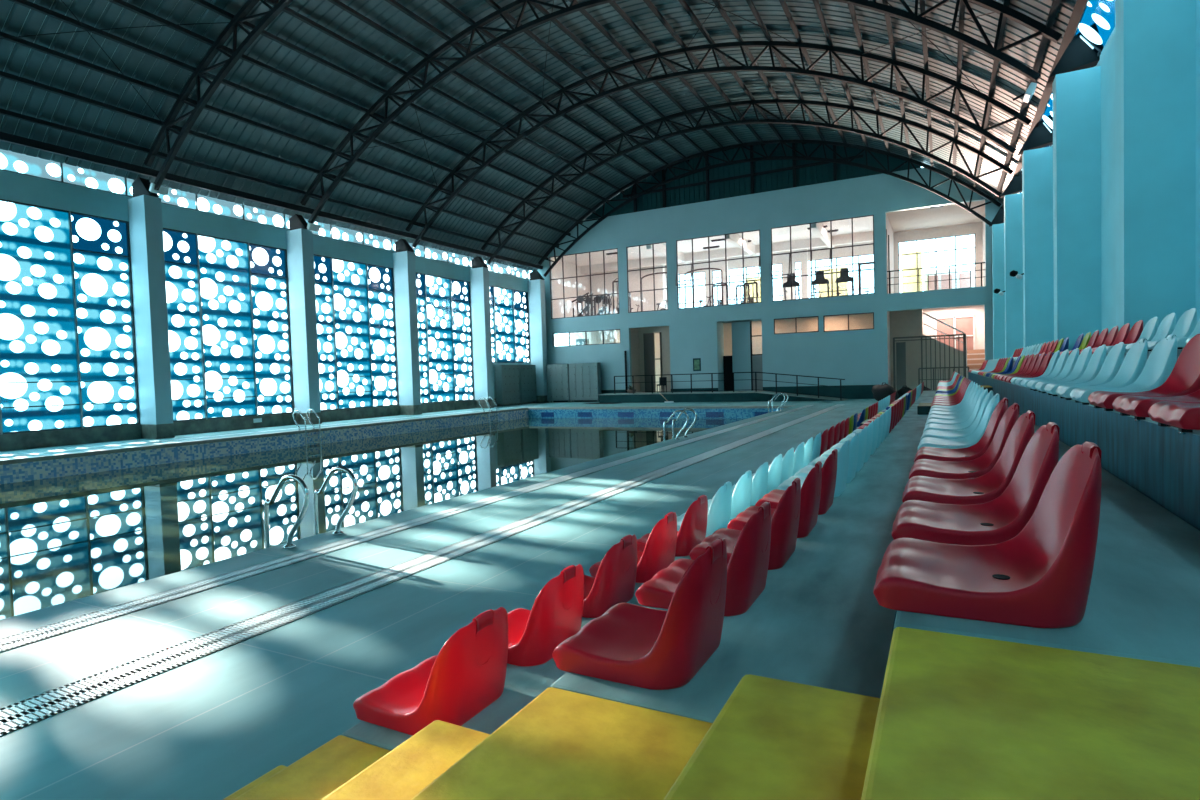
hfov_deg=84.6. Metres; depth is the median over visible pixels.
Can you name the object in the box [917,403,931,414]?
step
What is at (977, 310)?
wall
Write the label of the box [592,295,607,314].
cable machine
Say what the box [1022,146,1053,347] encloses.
pillar
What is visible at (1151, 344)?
seat
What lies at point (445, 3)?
beam
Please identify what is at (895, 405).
seat
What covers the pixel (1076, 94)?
pillar
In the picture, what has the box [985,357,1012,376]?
seat
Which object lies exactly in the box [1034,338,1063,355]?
seat
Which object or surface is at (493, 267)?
window
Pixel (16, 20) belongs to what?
ceiling
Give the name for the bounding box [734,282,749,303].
cable machine
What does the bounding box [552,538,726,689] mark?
seat
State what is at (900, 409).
seat
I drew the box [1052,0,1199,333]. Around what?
wall
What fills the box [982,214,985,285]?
wall
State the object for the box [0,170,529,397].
wall
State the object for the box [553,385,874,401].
baseboard
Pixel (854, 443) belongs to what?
seat
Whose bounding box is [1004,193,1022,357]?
pillar
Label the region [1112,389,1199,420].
seat
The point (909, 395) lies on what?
seat
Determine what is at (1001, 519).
seat
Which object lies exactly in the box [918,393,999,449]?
seat
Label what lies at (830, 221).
window
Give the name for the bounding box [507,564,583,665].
seat
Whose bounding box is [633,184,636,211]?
post
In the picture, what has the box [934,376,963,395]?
seat
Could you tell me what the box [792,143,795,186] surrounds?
post
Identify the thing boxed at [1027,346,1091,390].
seat
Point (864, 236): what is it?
beam
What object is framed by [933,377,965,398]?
seat
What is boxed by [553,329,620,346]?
window
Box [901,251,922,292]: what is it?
facade
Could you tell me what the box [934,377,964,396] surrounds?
seat
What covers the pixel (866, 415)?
seat
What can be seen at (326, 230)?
window
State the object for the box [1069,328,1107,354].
seat
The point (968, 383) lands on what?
seat
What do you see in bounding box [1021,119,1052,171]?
window
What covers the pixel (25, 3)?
roof beam
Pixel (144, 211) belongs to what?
pillar
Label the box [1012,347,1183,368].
terrace
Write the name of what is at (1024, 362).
seat
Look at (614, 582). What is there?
seat
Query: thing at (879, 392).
bag
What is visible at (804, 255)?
column
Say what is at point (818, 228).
beam
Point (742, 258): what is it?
window
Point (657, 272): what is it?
rig
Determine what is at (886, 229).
trim
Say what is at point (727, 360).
door
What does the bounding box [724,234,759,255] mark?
beam
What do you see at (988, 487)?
seat
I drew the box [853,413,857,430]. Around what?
seat
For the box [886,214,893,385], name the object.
wall
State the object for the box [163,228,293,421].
window
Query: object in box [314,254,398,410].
window
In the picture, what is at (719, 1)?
rod
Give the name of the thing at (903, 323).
staircase
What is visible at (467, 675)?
seat
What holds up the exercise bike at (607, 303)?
on the floor
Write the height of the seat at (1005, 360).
0.390 m
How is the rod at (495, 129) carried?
attached to the roof truss at (1040, 136)
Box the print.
[694,360,699,369]
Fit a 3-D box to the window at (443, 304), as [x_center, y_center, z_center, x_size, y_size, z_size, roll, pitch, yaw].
[-8.609,-3.258,35.469,0.090,6.760,5.403,-1,2,28]
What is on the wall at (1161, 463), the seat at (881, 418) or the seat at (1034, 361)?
the seat at (1034, 361)
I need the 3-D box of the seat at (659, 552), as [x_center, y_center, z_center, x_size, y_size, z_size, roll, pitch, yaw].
[0.235,0.925,4.278,0.494,0.421,0.465,-1,2,27]
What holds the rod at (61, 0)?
attached to the roof truss at (140, 186)
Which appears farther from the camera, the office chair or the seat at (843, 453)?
the office chair
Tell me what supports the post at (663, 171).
on the wall at (858, 357)
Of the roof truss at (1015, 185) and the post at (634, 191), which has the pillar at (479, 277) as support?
the roof truss at (1015, 185)
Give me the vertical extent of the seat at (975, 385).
0.390 m
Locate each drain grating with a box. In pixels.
[0,404,844,736]
[0,405,812,652]
[0,407,512,456]
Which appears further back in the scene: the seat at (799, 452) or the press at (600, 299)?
the press at (600, 299)
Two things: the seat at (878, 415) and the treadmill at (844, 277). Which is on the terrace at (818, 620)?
the seat at (878, 415)
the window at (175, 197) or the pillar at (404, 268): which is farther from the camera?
the pillar at (404, 268)
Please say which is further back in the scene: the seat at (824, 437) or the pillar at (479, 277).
the pillar at (479, 277)
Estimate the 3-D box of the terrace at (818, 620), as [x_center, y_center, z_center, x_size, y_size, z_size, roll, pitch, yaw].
[5.290,0.697,11.391,0.945,0.704,30.200,-1,2,28]
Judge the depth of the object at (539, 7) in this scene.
26.46 m
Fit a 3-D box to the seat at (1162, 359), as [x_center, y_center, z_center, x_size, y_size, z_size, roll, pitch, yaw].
[3.233,-0.186,4.081,0.494,0.413,0.465,-1,2,28]
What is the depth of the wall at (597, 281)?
44.31 m
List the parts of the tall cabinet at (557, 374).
door, door, door, door, door, door, door, door, door, door, door, door, door, door, door, door, door, door, door, door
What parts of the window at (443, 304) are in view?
pane, pane, pane, pane, pane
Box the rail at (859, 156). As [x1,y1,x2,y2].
[623,154,862,197]
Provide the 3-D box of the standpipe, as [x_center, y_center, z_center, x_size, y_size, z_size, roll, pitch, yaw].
[1.613,-1.742,40.934,0.129,2.630,0.129,-3,3,-40]
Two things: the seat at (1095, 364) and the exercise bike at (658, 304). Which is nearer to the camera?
the seat at (1095, 364)
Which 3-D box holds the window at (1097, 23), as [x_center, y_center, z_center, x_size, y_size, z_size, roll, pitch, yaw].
[9.498,-7.893,12.057,0.681,0.760,5.983,-1,2,28]
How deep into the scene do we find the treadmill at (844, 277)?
35.63 m
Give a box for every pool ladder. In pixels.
[264,466,357,548]
[292,409,321,445]
[479,397,497,422]
[663,408,696,440]
[768,393,787,412]
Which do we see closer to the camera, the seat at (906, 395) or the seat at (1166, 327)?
the seat at (1166, 327)
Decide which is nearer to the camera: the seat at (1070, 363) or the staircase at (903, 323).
the seat at (1070, 363)
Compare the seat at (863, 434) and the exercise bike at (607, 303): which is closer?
the seat at (863, 434)
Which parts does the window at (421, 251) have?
frame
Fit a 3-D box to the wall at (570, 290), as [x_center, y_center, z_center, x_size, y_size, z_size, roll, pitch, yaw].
[-2.522,-7.487,47.189,0.200,4.750,7.050,-1,2,28]
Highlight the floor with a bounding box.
[0,399,877,799]
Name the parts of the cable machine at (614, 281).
frame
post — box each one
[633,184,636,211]
[662,170,665,207]
[705,154,708,200]
[750,146,753,193]
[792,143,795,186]
[833,145,836,180]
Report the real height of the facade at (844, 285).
8.300 m
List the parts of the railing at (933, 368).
post, post, rail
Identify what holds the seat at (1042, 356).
on the wall at (1161, 463)
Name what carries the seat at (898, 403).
on the terrace at (818, 620)
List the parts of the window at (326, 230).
frame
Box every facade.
[746,277,760,302]
[818,267,847,296]
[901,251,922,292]
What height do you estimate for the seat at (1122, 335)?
0.390 m
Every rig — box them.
[641,272,666,310]
[684,268,722,307]
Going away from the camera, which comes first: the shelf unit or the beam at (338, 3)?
the beam at (338, 3)
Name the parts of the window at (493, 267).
frame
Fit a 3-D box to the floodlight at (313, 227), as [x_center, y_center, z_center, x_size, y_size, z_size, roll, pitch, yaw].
[-11.842,-7.080,27.091,0.467,0.297,0.520,-1,2,28]
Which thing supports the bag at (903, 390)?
on the floor
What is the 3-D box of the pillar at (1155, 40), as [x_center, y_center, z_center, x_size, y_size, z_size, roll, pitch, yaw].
[8.354,-3.923,9.811,1.000,6.440,0.540,-1,2,28]
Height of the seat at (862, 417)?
0.390 m
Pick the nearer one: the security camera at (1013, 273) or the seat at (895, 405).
the seat at (895, 405)
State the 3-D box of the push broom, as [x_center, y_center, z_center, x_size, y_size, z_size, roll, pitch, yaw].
[3.740,-0.133,37.552,0.962,0.570,0.286,0,3,39]
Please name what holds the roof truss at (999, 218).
on the pillar at (536, 288)
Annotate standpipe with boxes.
[624,351,627,392]
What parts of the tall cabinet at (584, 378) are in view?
door, door, door, door, door, door, door, door, door, door, door, door, door, door, door, door, door, door, door, door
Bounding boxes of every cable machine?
[579,300,590,315]
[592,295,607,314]
[610,278,618,313]
[616,293,630,309]
[711,282,728,305]
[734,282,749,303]
[742,281,758,302]
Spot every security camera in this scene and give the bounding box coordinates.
[994,288,1004,295]
[1010,270,1023,278]
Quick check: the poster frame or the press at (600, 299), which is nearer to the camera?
the poster frame
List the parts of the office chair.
backrest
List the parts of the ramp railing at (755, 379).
rail, rail, rail, post, post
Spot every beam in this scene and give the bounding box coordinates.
[0,132,542,268]
[328,0,638,183]
[385,0,654,175]
[437,0,670,168]
[581,231,872,273]
[646,244,689,263]
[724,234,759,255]
[811,223,834,247]
[1001,0,1088,207]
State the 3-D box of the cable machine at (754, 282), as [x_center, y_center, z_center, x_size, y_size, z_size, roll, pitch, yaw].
[8.880,-6.097,38.745,0.997,1.893,0.800,-1,2,28]
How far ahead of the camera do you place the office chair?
39.48 m
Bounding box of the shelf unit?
[576,339,588,344]
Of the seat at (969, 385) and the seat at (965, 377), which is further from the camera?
the seat at (965, 377)
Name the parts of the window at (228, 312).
pane, pane, pane, pane, pane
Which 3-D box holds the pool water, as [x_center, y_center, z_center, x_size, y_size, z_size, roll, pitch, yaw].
[-6.686,1.949,15.670,14.320,0.250,39.320,-1,2,28]
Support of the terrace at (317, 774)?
on the floor
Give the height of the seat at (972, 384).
0.390 m
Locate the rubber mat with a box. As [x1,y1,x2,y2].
[583,403,617,403]
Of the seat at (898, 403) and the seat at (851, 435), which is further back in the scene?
the seat at (898, 403)
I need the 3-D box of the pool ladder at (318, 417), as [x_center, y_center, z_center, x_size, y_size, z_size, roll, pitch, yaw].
[-10.622,1.340,23.958,0.719,1.990,0.717,-1,2,28]
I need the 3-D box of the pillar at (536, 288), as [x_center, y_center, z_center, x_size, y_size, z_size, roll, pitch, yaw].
[-4.089,-3.804,43.148,1.085,7.980,0.564,-1,2,28]
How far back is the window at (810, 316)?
36.20 m
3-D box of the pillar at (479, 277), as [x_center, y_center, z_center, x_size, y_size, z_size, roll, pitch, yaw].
[-6.835,-3.530,37.885,1.085,7.980,0.564,-1,2,28]
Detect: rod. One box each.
[0,22,232,38]
[61,0,164,125]
[340,129,500,153]
[408,82,437,187]
[456,43,629,62]
[542,0,553,98]
[685,1,719,49]
[701,0,796,44]
[862,12,995,54]
[884,0,985,98]
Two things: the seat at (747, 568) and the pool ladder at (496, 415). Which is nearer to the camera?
the seat at (747, 568)
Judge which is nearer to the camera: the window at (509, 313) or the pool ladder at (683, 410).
the pool ladder at (683, 410)
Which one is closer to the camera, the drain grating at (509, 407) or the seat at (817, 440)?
the seat at (817, 440)
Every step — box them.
[223,765,286,799]
[321,720,489,799]
[663,674,879,799]
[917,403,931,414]
[980,385,992,392]
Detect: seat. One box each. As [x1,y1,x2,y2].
[353,607,507,735]
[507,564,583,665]
[534,534,636,617]
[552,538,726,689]
[589,512,676,582]
[635,502,770,615]
[637,495,707,556]
[677,481,731,535]
[689,478,800,569]
[707,470,751,518]
[712,462,767,504]
[727,461,821,537]
[732,454,781,493]
[752,447,793,483]
[755,449,837,514]
[768,442,803,475]
[777,439,849,496]
[782,437,812,467]
[783,433,820,460]
[794,429,827,456]
[794,432,858,482]
[804,425,833,449]
[809,426,866,471]
[820,421,872,462]
[830,417,878,454]
[833,422,839,444]
[838,419,844,442]
[839,413,883,447]
[844,417,849,437]
[846,410,887,441]
[848,415,853,434]
[852,407,890,436]
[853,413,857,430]
[857,405,870,419]
[857,407,868,421]
[857,409,865,426]
[858,403,875,416]
[858,404,873,418]
[858,405,893,432]
[863,402,896,428]
[867,400,899,425]
[871,399,901,421]
[873,441,1101,627]
[875,397,903,419]
[878,396,905,416]
[881,395,907,414]
[886,392,910,409]
[892,422,1059,545]
[902,410,1034,504]
[909,403,1019,478]
[914,397,1007,462]
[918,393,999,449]
[920,390,993,440]
[923,389,987,432]
[925,386,983,425]
[926,385,979,421]
[928,383,977,415]
[929,382,974,412]
[930,381,972,409]
[931,380,969,404]
[931,380,970,406]
[932,378,967,402]
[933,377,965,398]
[933,378,966,399]
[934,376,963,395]
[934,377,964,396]
[935,375,961,393]
[975,359,996,373]
[977,358,998,373]
[978,358,1000,374]
[979,358,1002,374]
[980,358,1004,375]
[981,357,1007,375]
[983,357,1009,375]
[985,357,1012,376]
[989,355,1020,377]
[991,355,1024,378]
[993,354,1028,378]
[996,354,1033,379]
[999,353,1038,380]
[1002,352,1044,381]
[1006,351,1051,382]
[1010,350,1059,383]
[1014,344,1035,359]
[1015,349,1068,385]
[1021,343,1042,356]
[1021,348,1078,386]
[1025,341,1049,356]
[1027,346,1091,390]
[1029,340,1053,356]
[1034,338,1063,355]
[1035,344,1106,392]
[1039,337,1068,356]
[1039,342,1045,353]
[1044,342,1124,395]
[1050,339,1058,352]
[1052,334,1083,355]
[1056,338,1147,399]
[1060,330,1098,354]
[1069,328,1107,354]
[1070,334,1176,404]
[1079,326,1118,354]
[1079,332,1090,348]
[1080,323,1129,352]
[1088,334,1199,410]
[1092,320,1142,353]
[1106,316,1157,352]
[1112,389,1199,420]
[1125,308,1196,350]
[1125,313,1175,351]
[1147,319,1199,350]
[1148,401,1199,433]
[1177,337,1188,348]
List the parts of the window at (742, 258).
awning sash, awning sash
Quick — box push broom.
[660,393,673,402]
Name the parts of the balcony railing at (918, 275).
post, rail, rail, rail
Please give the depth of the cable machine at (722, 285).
39.69 m
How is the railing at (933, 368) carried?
on the floor
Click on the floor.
(207, 727)
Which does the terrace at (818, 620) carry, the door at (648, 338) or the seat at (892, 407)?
the seat at (892, 407)
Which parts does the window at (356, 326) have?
pane, pane, pane, pane, pane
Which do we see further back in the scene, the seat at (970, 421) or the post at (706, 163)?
the post at (706, 163)
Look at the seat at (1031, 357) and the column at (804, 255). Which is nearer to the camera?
the seat at (1031, 357)
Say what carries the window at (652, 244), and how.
in the wall at (858, 357)
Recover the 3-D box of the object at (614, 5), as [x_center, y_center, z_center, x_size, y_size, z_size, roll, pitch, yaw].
[-1.186,-13.282,19.233,0.120,0.120,40.200,-1,2,28]
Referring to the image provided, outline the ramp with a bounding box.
[598,391,847,402]
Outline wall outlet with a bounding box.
[253,418,261,422]
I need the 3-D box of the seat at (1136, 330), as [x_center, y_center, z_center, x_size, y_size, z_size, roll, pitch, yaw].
[6.364,-0.773,8.129,0.491,0.390,0.466,-1,2,27]
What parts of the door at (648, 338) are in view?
panel, frame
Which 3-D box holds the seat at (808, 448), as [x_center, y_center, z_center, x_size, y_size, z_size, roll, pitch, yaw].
[2.568,0.683,8.755,0.491,0.390,0.466,-1,2,28]
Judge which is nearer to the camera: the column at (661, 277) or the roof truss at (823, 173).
the roof truss at (823, 173)
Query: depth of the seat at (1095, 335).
10.36 m
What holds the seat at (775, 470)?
on the terrace at (317, 774)
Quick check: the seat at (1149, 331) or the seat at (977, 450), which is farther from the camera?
the seat at (1149, 331)
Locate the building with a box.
[923,266,974,290]
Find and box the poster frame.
[693,358,700,370]
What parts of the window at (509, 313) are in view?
pane, pane, pane, pane, pane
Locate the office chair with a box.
[657,377,666,392]
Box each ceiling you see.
[0,0,1076,270]
[552,200,984,265]
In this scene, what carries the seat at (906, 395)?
on the terrace at (818, 620)
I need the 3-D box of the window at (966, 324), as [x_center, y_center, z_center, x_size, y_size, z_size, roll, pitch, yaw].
[19.806,-3.669,36.842,1.980,2.000,0.100,-1,2,28]
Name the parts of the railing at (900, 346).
panel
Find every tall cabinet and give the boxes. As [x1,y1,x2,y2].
[494,365,519,405]
[516,365,536,404]
[546,364,571,402]
[568,363,601,401]
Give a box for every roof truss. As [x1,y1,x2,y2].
[132,0,292,197]
[289,0,1100,229]
[395,41,1052,252]
[472,99,1021,267]
[529,139,1003,279]
[585,143,920,219]
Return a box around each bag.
[871,383,898,400]
[897,386,911,398]
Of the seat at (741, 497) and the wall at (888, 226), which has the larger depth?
the wall at (888, 226)
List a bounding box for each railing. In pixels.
[614,372,844,399]
[887,262,985,293]
[893,334,965,390]
[918,366,968,390]
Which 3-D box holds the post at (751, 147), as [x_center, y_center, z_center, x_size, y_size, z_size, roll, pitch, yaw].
[8.499,-12.891,36.873,0.140,2.694,0.160,-1,2,28]
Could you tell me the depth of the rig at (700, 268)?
41.09 m
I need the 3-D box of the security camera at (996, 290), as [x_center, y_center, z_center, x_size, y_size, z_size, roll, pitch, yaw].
[15.725,-4.233,25.888,0.460,0.325,0.404,-1,2,28]
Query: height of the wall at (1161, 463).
1.370 m
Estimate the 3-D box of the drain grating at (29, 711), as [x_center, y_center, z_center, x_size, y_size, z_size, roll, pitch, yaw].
[2.715,1.031,14.162,0.340,0.015,35.500,-1,2,28]
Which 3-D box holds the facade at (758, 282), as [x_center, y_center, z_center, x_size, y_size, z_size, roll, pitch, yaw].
[11.069,-4.500,46.465,1.300,8.200,0.650,-1,2,28]
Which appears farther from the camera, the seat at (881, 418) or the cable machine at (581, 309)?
the cable machine at (581, 309)
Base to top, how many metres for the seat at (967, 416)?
0.406 m
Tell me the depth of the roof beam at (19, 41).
22.03 m
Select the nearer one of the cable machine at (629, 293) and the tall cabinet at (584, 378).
the tall cabinet at (584, 378)
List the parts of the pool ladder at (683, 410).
handrail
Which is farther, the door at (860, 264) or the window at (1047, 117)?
the door at (860, 264)
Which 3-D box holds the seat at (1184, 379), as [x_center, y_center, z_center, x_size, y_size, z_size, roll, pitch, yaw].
[2.942,-0.157,3.524,0.494,0.413,0.465,-1,2,27]
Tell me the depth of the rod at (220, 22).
17.95 m
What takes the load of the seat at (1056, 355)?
on the wall at (1161, 463)
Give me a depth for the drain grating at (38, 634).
5.96 m
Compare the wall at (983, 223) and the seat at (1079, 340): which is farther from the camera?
the wall at (983, 223)
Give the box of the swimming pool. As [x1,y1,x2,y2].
[0,406,792,621]
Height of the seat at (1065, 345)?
0.390 m
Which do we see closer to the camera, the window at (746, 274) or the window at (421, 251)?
the window at (421, 251)
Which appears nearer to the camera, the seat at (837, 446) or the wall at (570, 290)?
the seat at (837, 446)
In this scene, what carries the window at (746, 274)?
in the wall at (597, 281)
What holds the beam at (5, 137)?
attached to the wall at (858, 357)
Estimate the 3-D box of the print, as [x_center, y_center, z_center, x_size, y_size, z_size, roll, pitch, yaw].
[5.709,-2.084,38.879,0.330,0.590,0.005,-1,2,28]
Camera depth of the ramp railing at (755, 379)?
36.04 m
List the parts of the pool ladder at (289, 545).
handrail, handrail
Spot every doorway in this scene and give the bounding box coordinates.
[630,326,670,392]
[718,319,760,390]
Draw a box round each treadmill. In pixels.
[782,273,800,299]
[812,270,829,297]
[835,268,852,295]
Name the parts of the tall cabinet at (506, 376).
door, door, door, door, door, door, door, door, door, door, door, door, door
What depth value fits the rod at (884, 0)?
19.61 m
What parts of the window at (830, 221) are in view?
awning sash, awning sash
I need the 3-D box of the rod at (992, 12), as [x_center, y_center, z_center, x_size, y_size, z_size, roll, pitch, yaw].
[9.247,-10.509,19.084,0.080,2.342,7.014,-2,2,-4]
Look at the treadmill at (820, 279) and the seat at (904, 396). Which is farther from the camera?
the treadmill at (820, 279)
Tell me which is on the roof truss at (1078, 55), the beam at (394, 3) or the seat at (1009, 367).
the beam at (394, 3)
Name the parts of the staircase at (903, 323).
handrail, handrail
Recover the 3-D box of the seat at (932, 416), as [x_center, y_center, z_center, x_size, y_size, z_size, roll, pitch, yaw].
[3.613,0.051,6.752,0.491,0.406,0.466,-1,2,27]
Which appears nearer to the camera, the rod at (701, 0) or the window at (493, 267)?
the rod at (701, 0)
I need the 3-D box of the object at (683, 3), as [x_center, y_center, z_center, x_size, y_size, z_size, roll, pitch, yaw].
[0.769,-13.107,18.223,0.120,0.120,40.200,-1,2,28]
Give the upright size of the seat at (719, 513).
0.413 m
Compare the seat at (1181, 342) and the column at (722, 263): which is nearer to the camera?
the seat at (1181, 342)
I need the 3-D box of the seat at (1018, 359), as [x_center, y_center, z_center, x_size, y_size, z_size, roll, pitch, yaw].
[7.320,-0.600,11.921,0.491,0.390,0.466,-1,2,27]
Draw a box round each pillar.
[128,195,174,438]
[286,228,321,424]
[393,251,421,414]
[470,267,493,407]
[528,279,547,402]
[992,223,1004,358]
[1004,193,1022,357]
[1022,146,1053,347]
[1053,66,1101,350]
[1115,0,1195,329]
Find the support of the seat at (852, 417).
on the terrace at (317, 774)
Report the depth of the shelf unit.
44.92 m
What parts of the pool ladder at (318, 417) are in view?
handrail, handrail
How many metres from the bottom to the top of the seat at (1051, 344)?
0.390 m
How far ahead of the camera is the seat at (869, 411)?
15.46 m
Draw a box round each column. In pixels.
[657,265,665,309]
[720,258,728,304]
[800,249,808,298]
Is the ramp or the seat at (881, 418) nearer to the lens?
the seat at (881, 418)
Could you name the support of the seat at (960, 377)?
on the terrace at (1106, 705)
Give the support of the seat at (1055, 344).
on the terrace at (1179, 351)
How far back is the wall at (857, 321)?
40.75 m
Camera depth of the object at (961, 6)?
20.41 m
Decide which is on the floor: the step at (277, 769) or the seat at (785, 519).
the step at (277, 769)
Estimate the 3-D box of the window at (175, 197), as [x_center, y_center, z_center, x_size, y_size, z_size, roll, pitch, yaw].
[-14.244,-7.254,24.780,0.060,0.680,6.003,-1,2,28]
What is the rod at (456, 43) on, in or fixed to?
attached to the roof truss at (1040, 136)
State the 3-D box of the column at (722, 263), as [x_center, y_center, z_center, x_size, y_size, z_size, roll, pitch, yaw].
[8.495,-7.740,44.958,0.400,4.740,0.400,-1,2,28]
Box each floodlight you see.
[149,183,168,194]
[307,222,320,231]
[1012,82,1036,102]
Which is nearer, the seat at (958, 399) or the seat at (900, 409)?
the seat at (958, 399)
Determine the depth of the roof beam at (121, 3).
22.57 m
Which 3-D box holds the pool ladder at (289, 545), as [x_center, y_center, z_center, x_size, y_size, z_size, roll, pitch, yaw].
[-3.006,1.722,6.908,0.719,1.990,0.717,-1,2,28]
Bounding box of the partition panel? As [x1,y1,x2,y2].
[591,330,615,343]
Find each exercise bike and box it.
[601,303,611,313]
[656,300,666,309]
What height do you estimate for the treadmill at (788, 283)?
1.950 m
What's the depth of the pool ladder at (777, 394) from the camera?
26.10 m
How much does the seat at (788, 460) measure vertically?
0.406 m
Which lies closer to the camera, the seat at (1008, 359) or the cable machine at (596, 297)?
the seat at (1008, 359)
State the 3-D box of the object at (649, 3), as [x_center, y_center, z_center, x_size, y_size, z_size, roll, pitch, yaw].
[-0.207,-13.227,18.726,0.120,0.120,40.200,-1,2,28]
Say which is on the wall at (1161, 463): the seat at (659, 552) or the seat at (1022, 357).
the seat at (1022, 357)
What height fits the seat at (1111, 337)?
0.390 m
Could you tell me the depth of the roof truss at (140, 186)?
20.15 m
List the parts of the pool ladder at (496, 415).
handrail, handrail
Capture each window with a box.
[0,149,133,196]
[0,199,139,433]
[133,180,290,228]
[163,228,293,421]
[289,215,394,250]
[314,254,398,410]
[395,240,471,266]
[416,272,473,403]
[471,257,529,279]
[489,285,530,362]
[549,248,618,318]
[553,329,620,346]
[626,242,667,312]
[666,271,705,308]
[676,230,760,308]
[712,263,782,303]
[771,215,874,301]
[774,316,818,333]
[795,254,873,298]
[823,312,873,331]
[898,234,975,292]
[934,315,974,351]
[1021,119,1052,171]
[1042,31,1101,129]
[1077,0,1114,50]
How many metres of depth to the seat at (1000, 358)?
16.10 m
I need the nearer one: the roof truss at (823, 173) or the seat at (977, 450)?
the seat at (977, 450)
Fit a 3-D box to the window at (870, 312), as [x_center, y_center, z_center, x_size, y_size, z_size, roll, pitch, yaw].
[13.184,-4.120,34.983,2.530,0.880,0.070,-1,2,28]
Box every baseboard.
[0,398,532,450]
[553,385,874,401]
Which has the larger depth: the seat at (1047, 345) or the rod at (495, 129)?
the rod at (495, 129)
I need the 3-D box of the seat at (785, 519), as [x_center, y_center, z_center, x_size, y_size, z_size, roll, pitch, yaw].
[0.739,0.591,3.286,0.494,0.421,0.466,-1,2,27]
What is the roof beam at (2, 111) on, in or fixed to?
on the roof truss at (140, 186)
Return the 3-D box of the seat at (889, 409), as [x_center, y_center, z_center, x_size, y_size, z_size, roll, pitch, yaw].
[3.655,0.291,8.881,0.491,0.390,0.466,-1,2,28]
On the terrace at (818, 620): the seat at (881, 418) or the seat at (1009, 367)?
the seat at (881, 418)
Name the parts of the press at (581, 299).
weight plate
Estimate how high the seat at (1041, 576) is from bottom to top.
0.421 m
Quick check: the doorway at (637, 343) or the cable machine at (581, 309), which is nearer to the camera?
the doorway at (637, 343)
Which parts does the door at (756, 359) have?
panel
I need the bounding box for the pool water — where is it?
[0,418,743,619]
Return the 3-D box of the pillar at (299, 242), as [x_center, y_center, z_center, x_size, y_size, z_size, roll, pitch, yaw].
[-12.326,-2.981,27.358,1.085,7.980,0.564,-1,2,28]
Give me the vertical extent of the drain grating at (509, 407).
0.015 m
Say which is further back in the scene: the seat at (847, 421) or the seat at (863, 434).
the seat at (847, 421)
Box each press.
[571,292,592,316]
[590,293,610,314]
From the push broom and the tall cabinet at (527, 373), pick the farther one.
the tall cabinet at (527, 373)
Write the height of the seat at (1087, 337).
0.390 m
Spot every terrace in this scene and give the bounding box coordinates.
[234,400,895,799]
[411,391,935,799]
[861,407,1199,799]
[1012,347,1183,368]
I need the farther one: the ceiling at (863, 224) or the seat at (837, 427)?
the ceiling at (863, 224)
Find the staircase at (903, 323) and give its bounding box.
[890,309,984,391]
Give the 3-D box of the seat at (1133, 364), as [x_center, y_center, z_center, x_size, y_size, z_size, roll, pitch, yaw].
[3.525,-0.215,4.641,0.494,0.413,0.465,-1,2,28]
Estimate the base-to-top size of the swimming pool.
2.512 m
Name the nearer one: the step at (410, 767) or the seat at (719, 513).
the step at (410, 767)
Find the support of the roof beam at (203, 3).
on the roof truss at (1078, 55)
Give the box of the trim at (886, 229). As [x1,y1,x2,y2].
[886,229,889,293]
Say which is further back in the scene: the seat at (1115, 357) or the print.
the print
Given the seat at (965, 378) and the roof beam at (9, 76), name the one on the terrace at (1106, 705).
the seat at (965, 378)
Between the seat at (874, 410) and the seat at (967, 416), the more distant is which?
the seat at (874, 410)
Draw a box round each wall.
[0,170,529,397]
[537,168,1002,401]
[551,258,589,317]
[570,313,872,390]
[589,222,982,314]
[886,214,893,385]
[923,305,984,370]
[968,372,1199,530]
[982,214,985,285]
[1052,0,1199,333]
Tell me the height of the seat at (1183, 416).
0.421 m
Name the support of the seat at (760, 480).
on the terrace at (317, 774)
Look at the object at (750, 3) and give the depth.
25.27 m
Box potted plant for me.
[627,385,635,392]
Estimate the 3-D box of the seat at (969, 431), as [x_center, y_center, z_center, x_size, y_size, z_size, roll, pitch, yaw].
[2.737,0.136,5.069,0.494,0.413,0.465,-1,2,28]
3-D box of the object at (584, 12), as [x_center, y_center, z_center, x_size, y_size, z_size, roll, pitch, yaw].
[-2.166,-13.272,19.745,0.120,0.120,40.200,-1,2,28]
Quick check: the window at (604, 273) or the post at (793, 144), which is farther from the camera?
the window at (604, 273)
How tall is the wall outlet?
0.160 m
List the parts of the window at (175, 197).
frame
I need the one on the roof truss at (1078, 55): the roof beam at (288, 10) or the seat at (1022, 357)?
the roof beam at (288, 10)
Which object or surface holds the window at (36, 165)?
in the wall at (16, 187)
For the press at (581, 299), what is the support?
on the floor
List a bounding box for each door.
[643,332,662,390]
[723,356,732,390]
[750,321,762,390]
[859,262,873,293]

